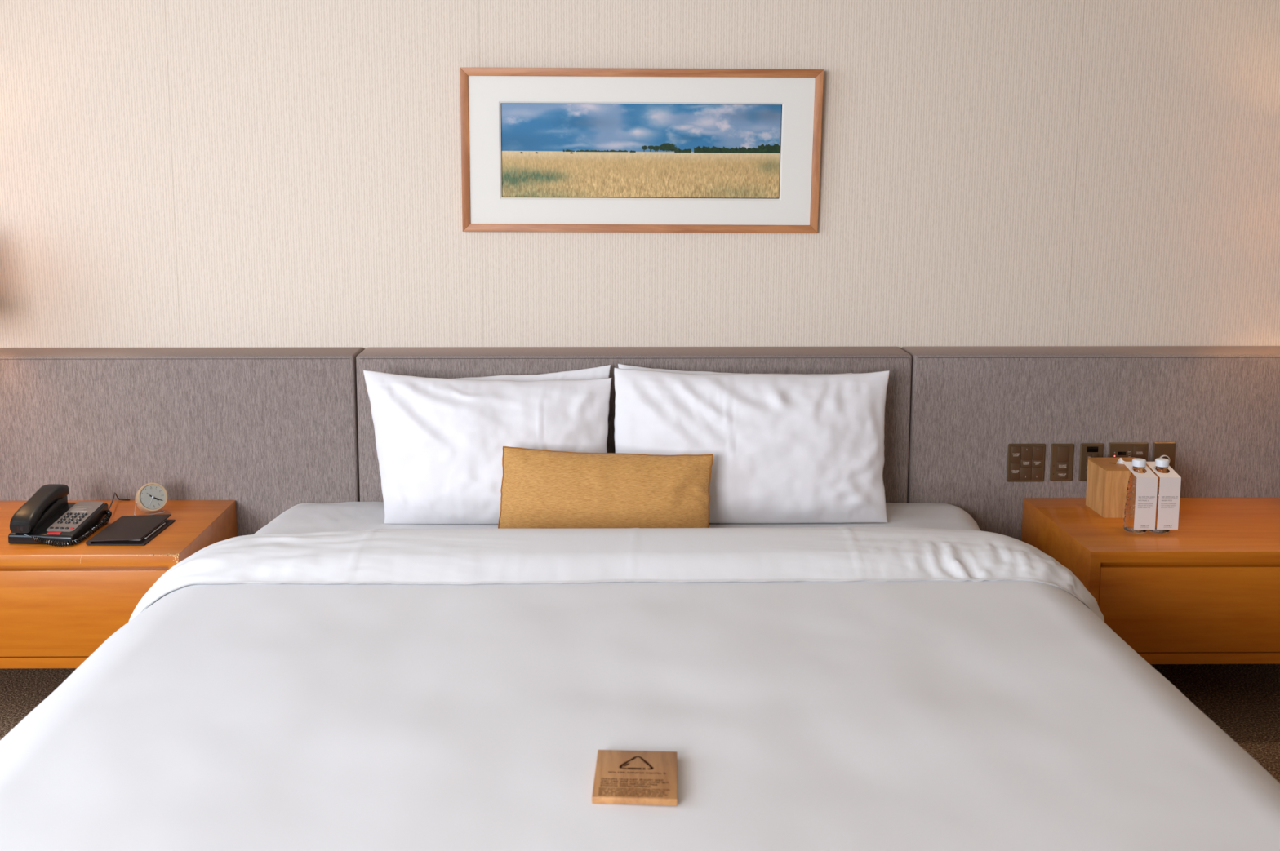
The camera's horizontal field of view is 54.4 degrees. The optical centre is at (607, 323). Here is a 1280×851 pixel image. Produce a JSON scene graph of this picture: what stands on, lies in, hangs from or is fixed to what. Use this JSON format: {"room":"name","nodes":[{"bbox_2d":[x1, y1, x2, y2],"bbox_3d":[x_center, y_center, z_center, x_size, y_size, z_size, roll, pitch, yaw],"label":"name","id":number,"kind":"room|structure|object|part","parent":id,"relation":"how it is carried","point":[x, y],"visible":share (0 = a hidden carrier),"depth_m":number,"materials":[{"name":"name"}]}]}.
{"room":"hotel room","nodes":[
{"label":"hotel room","id":0,"kind":"room"},
{"bbox_2d":[0,0,1279,350],"bbox_3d":[0.150,-0.290,3.934,7.050,2.620,0.120,0,8,-1],"label":"wall","id":1,"kind":"structure","parent":0,"point":[174,173],"depth_m":3.85,"materials":[{"name":"paint"}]},
{"bbox_2d":[0,347,364,537],"bbox_3d":[-1.718,0.549,3.876,1.911,0.932,0.175,0,8,-1],"label":"headboard panel","id":2,"kind":"object","parent":1,"relation":"attached to","point":[269,431],"visible":0.51,"depth_m":3.77,"materials":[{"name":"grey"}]},
{"bbox_2d":[0,500,236,669],"bbox_3d":[-1.800,0.729,3.545,1.342,0.315,0.526,0,8,-1],"label":"nightstand","id":3,"kind":"object","parent":2,"relation":"attached to","point":[59,606],"visible":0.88,"depth_m":3.29,"materials":[{"name":"orange wood"}]},
{"bbox_2d":[8,484,129,546],"bbox_3d":[-1.514,0.512,3.548,0.210,0.118,0.464,0,8,-1],"label":"telephone","id":4,"kind":"object","parent":3,"relation":"on","point":[47,517],"visible":1,"depth_m":3.42,"materials":[{"name":"black plastic"}]},
{"bbox_2d":[46,531,62,534],"bbox_3d":[-1.492,0.568,3.358,0.037,0.008,0.013,1,8,4],"label":"button","id":5,"kind":"object","parent":4,"relation":"on","point":[47,532],"depth_m":3.36,"materials":[{"name":"red plastic"}]},
{"bbox_3d":[-1.446,0.568,3.415,0.119,0.040,0.257,5,9,35],"label":"coiled cord","id":6,"kind":"part","parent":4,"relation":"part of","materials":[{"name":"black plastic"}]},
{"bbox_3d":[-1.458,0.532,3.668,0.033,0.044,0.234,-1,8,-6],"label":"line cord","id":7,"kind":"part","parent":4,"relation":"part of","materials":[{"name":"black plastic"}]},
{"bbox_3d":[-1.798,0.768,3.297,1.282,0.236,0.020,0,8,-1],"label":"drawer","id":8,"kind":"part","parent":3,"relation":"part of","materials":[{"name":"orange wood"}]},
{"bbox_2d":[85,514,175,546],"bbox_3d":[-1.321,0.573,3.458,0.164,0.020,0.236,0,8,-1],"label":"leather folder","id":9,"kind":"object","parent":3,"relation":"on","point":[126,531],"visible":1,"depth_m":3.43,"materials":[{"name":"grey leather"}]},
{"bbox_2d":[133,482,167,515],"bbox_3d":[-1.331,0.512,3.630,0.089,0.096,0.069,-7,10,-42],"label":"alarm clock","id":10,"kind":"object","parent":3,"relation":"on","point":[152,497],"visible":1,"depth_m":3.62,"materials":[{"name":"beige wood"}]},
{"bbox_2d":[355,346,911,502],"bbox_3d":[0.081,0.546,3.893,1.678,0.932,0.175,0,8,-1],"label":"headboard panel","id":11,"kind":"object","parent":1,"relation":"attached to","point":[444,362],"visible":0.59,"depth_m":3.76,"materials":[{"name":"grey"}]},
{"bbox_2d":[459,67,823,233],"bbox_3d":[0.103,-0.528,3.815,1.102,0.504,0.053,0,8,-1],"label":"framed picture","id":12,"kind":"object","parent":1,"relation":"attached to","point":[544,149],"visible":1,"depth_m":3.81,"materials":[{"name":"white paper"}]},
{"bbox_3d":[-0.434,-0.530,3.809,0.027,0.497,0.053,0,8,-1],"label":"frame rail","id":13,"kind":"part","parent":12,"relation":"part of","materials":[{"name":"brown wood"}]},
{"bbox_3d":[0.102,-0.296,3.861,1.099,0.031,0.023,0,8,-1],"label":"frame rail","id":14,"kind":"part","parent":12,"relation":"part of","materials":[{"name":"brown wood"}]},
{"bbox_2d":[501,103,781,198],"bbox_3d":[0.104,-0.529,3.818,0.855,0.288,0.018,0,8,-1],"label":"photograph","id":15,"kind":"object","parent":12,"relation":"attached to","point":[548,150],"depth_m":3.82},
{"bbox_3d":[0.105,-0.760,3.769,1.099,0.031,0.023,0,8,-1],"label":"frame rail","id":16,"kind":"part","parent":12,"relation":"part of","materials":[{"name":"brown wood"}]},
{"bbox_3d":[0.641,-0.526,3.820,0.027,0.497,0.053,0,8,-1],"label":"frame rail","id":17,"kind":"part","parent":12,"relation":"part of","materials":[{"name":"brown wood"}]},
{"bbox_2d":[901,346,1279,541],"bbox_3d":[1.876,0.544,3.910,1.901,0.932,0.175,0,8,-1],"label":"headboard panel","id":18,"kind":"object","parent":1,"relation":"attached to","point":[1220,406],"visible":0.5,"depth_m":3.79,"materials":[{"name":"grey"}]},
{"bbox_2d":[1006,444,1045,482],"bbox_3d":[1.278,0.426,3.795,0.114,0.118,0.011,0,8,-1],"label":"switch plate","id":19,"kind":"object","parent":18,"relation":"attached to","point":[1025,462],"visible":1,"depth_m":3.79,"materials":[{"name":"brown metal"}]},
{"bbox_2d":[1049,444,1074,481],"bbox_3d":[1.387,0.425,3.796,0.069,0.116,0.011,0,8,-1],"label":"switch plate","id":20,"kind":"object","parent":18,"relation":"attached to","point":[1061,455],"visible":1,"depth_m":3.79,"materials":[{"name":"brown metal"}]},
{"bbox_2d":[1078,443,1103,481],"bbox_3d":[1.477,0.425,3.797,0.070,0.118,0.011,0,8,-1],"label":"thermostat plate","id":21,"kind":"object","parent":18,"relation":"attached to","point":[1087,451],"visible":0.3,"depth_m":3.79,"materials":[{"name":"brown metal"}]},
{"bbox_2d":[1107,442,1148,464],"bbox_3d":[1.589,0.424,3.798,0.120,0.120,0.011,0,8,-1],"label":"control plate","id":22,"kind":"object","parent":18,"relation":"attached to","point":[1116,450],"visible":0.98,"depth_m":3.79,"materials":[{"name":"brown metal"}]},
{"bbox_2d":[1021,497,1279,664],"bbox_3d":[1.954,0.725,3.581,1.351,0.313,0.526,0,8,-1],"label":"nightstand","id":23,"kind":"object","parent":18,"relation":"attached to","point":[1206,590],"visible":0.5,"depth_m":3.33,"materials":[{"name":"orange wood"}]},
{"bbox_2d":[1085,457,1154,518],"bbox_3d":[1.508,0.482,3.663,0.140,0.146,0.138,0,8,-1],"label":"tissue box","id":24,"kind":"object","parent":23,"relation":"on","point":[1107,482],"visible":0.61,"depth_m":3.60,"materials":[{"name":"brown wood"}]},
{"bbox_2d":[1115,457,1124,464],"bbox_3d":[1.513,0.416,3.652,0.060,0.048,0.020,0,8,-1],"label":"tissue","id":25,"kind":"object","parent":24,"relation":"on","point":[1120,460],"visible":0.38,"depth_m":3.64,"materials":[{"name":"white paper"}]},
{"bbox_3d":[1.508,0.413,3.654,0.140,0.006,0.138,0,8,-1],"label":"lid","id":26,"kind":"part","parent":24,"relation":"part of","materials":[{"name":"brown wood"}]},
{"bbox_2d":[1123,457,1146,533],"bbox_3d":[1.476,0.479,3.465,0.063,0.204,0.063,0,8,-1],"label":"water bottle","id":27,"kind":"object","parent":23,"relation":"on","point":[1139,464],"visible":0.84,"depth_m":3.45,"materials":[{"name":"white"}]},
{"bbox_2d":[1122,462,1157,529],"bbox_3d":[1.478,0.479,3.464,0.064,0.171,0.087,0,8,-1],"label":"card","id":28,"kind":"object","parent":27,"relation":"attached to","point":[1146,491],"visible":0.98,"depth_m":3.42,"materials":[{"name":"beige paper"}]},
{"bbox_2d":[1137,496,1155,508],"bbox_3d":[1.483,0.492,3.422,0.045,0.033,0.001,0,8,-1],"label":"print","id":29,"kind":"object","parent":28,"relation":"attached to","point":[1140,496],"depth_m":3.42},
{"bbox_2d":[1147,457,1169,533],"bbox_3d":[1.540,0.478,3.466,0.063,0.204,0.063,0,8,-1],"label":"water bottle","id":30,"kind":"object","parent":23,"relation":"on","point":[1162,464],"visible":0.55,"depth_m":3.44,"materials":[{"name":"white plastic"}]},
{"bbox_2d":[1146,462,1181,529],"bbox_3d":[1.542,0.479,3.465,0.064,0.171,0.087,0,8,-1],"label":"card","id":31,"kind":"object","parent":30,"relation":"attached to","point":[1170,482],"visible":0.98,"depth_m":3.42,"materials":[{"name":"beige paper"}]},
{"bbox_2d":[1160,496,1177,508],"bbox_3d":[1.546,0.492,3.422,0.045,0.033,0.001,0,8,-1],"label":"print","id":32,"kind":"object","parent":31,"relation":"attached to","point":[1162,496],"depth_m":3.42},
{"bbox_3d":[1.956,0.763,3.332,1.293,0.236,0.020,0,8,-1],"label":"drawer","id":33,"kind":"part","parent":23,"relation":"part of","materials":[{"name":"orange wood"}]},
{"bbox_2d":[1152,442,1175,472],"bbox_3d":[1.699,0.423,3.797,0.068,0.122,0.014,0,8,-1],"label":"plate","id":34,"kind":"object","parent":18,"relation":"attached to","point":[1166,451],"visible":0.43,"depth_m":3.79,"materials":[{"name":"brown metal"}]},
{"bbox_2d":[0,663,1279,783],"bbox_3d":[0.178,1.446,1.190,7.050,0.100,6.176,0,8,-1],"label":"floor","id":35,"kind":"structure","parent":0,"point":[1242,700],"depth_m":3.60,"materials":[{"name":"carpet"}]},
{"bbox_2d":[253,502,981,534],"bbox_3d":[0.050,0.911,2.812,2.153,0.494,2.060,0,8,-1],"label":"mattress","id":36,"kind":"object","parent":35,"relation":"on","point":[346,516],"visible":0.09,"depth_m":3.57,"materials":[{"name":"white fabric"}]},
{"bbox_2d":[363,369,612,524],"bbox_3d":[-0.346,0.354,3.546,0.721,0.425,0.174,0,8,-1],"label":"pillow","id":37,"kind":"object","parent":36,"relation":"on","point":[440,442],"visible":0.85,"depth_m":3.52,"materials":[{"name":"white fabric"}]},
{"bbox_2d":[453,364,611,381],"bbox_3d":[-0.332,0.336,3.683,0.689,0.419,0.097,0,8,-1],"label":"pillow","id":38,"kind":"object","parent":36,"relation":"on","point":[600,372],"visible":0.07,"depth_m":3.69,"materials":[{"name":"white fabric"}]},
{"bbox_2d":[497,446,713,528],"bbox_3d":[-0.005,0.465,3.382,0.591,0.251,0.089,0,8,-1],"label":"cushion","id":39,"kind":"object","parent":36,"relation":"on","point":[540,489],"visible":0.83,"depth_m":3.36,"materials":[{"name":"yellow fabric"}]},
{"bbox_2d":[0,526,1279,850],"bbox_3d":[0.037,0.848,2.502,2.332,0.547,1.782,0,8,-1],"label":"duvet","id":40,"kind":"object","parent":36,"relation":"on","point":[820,689],"visible":1,"depth_m":2.14,"materials":[{"name":"white fabric"}]},
{"bbox_2d":[591,750,677,806],"bbox_3d":[0.044,0.694,1.903,0.126,0.011,0.149,0,8,3],"label":"block","id":41,"kind":"object","parent":40,"relation":"on","point":[643,778],"visible":1,"depth_m":1.89,"materials":[{"name":"brown wood"}]},
{"bbox_2d":[617,364,852,375],"bbox_3d":[0.382,0.335,3.691,0.701,0.422,0.094,0,8,-1],"label":"pillow","id":42,"kind":"object","parent":36,"relation":"on","point":[620,366],"visible":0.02,"depth_m":3.70,"materials":[{"name":"white fabric"}]},
{"bbox_2d":[613,367,889,523],"bbox_3d":[0.416,0.350,3.553,0.810,0.431,0.172,0,8,-1],"label":"pillow","id":43,"kind":"object","parent":36,"relation":"on","point":[784,448],"visible":0.84,"depth_m":3.52,"materials":[{"name":"white fabric"}]}
]}

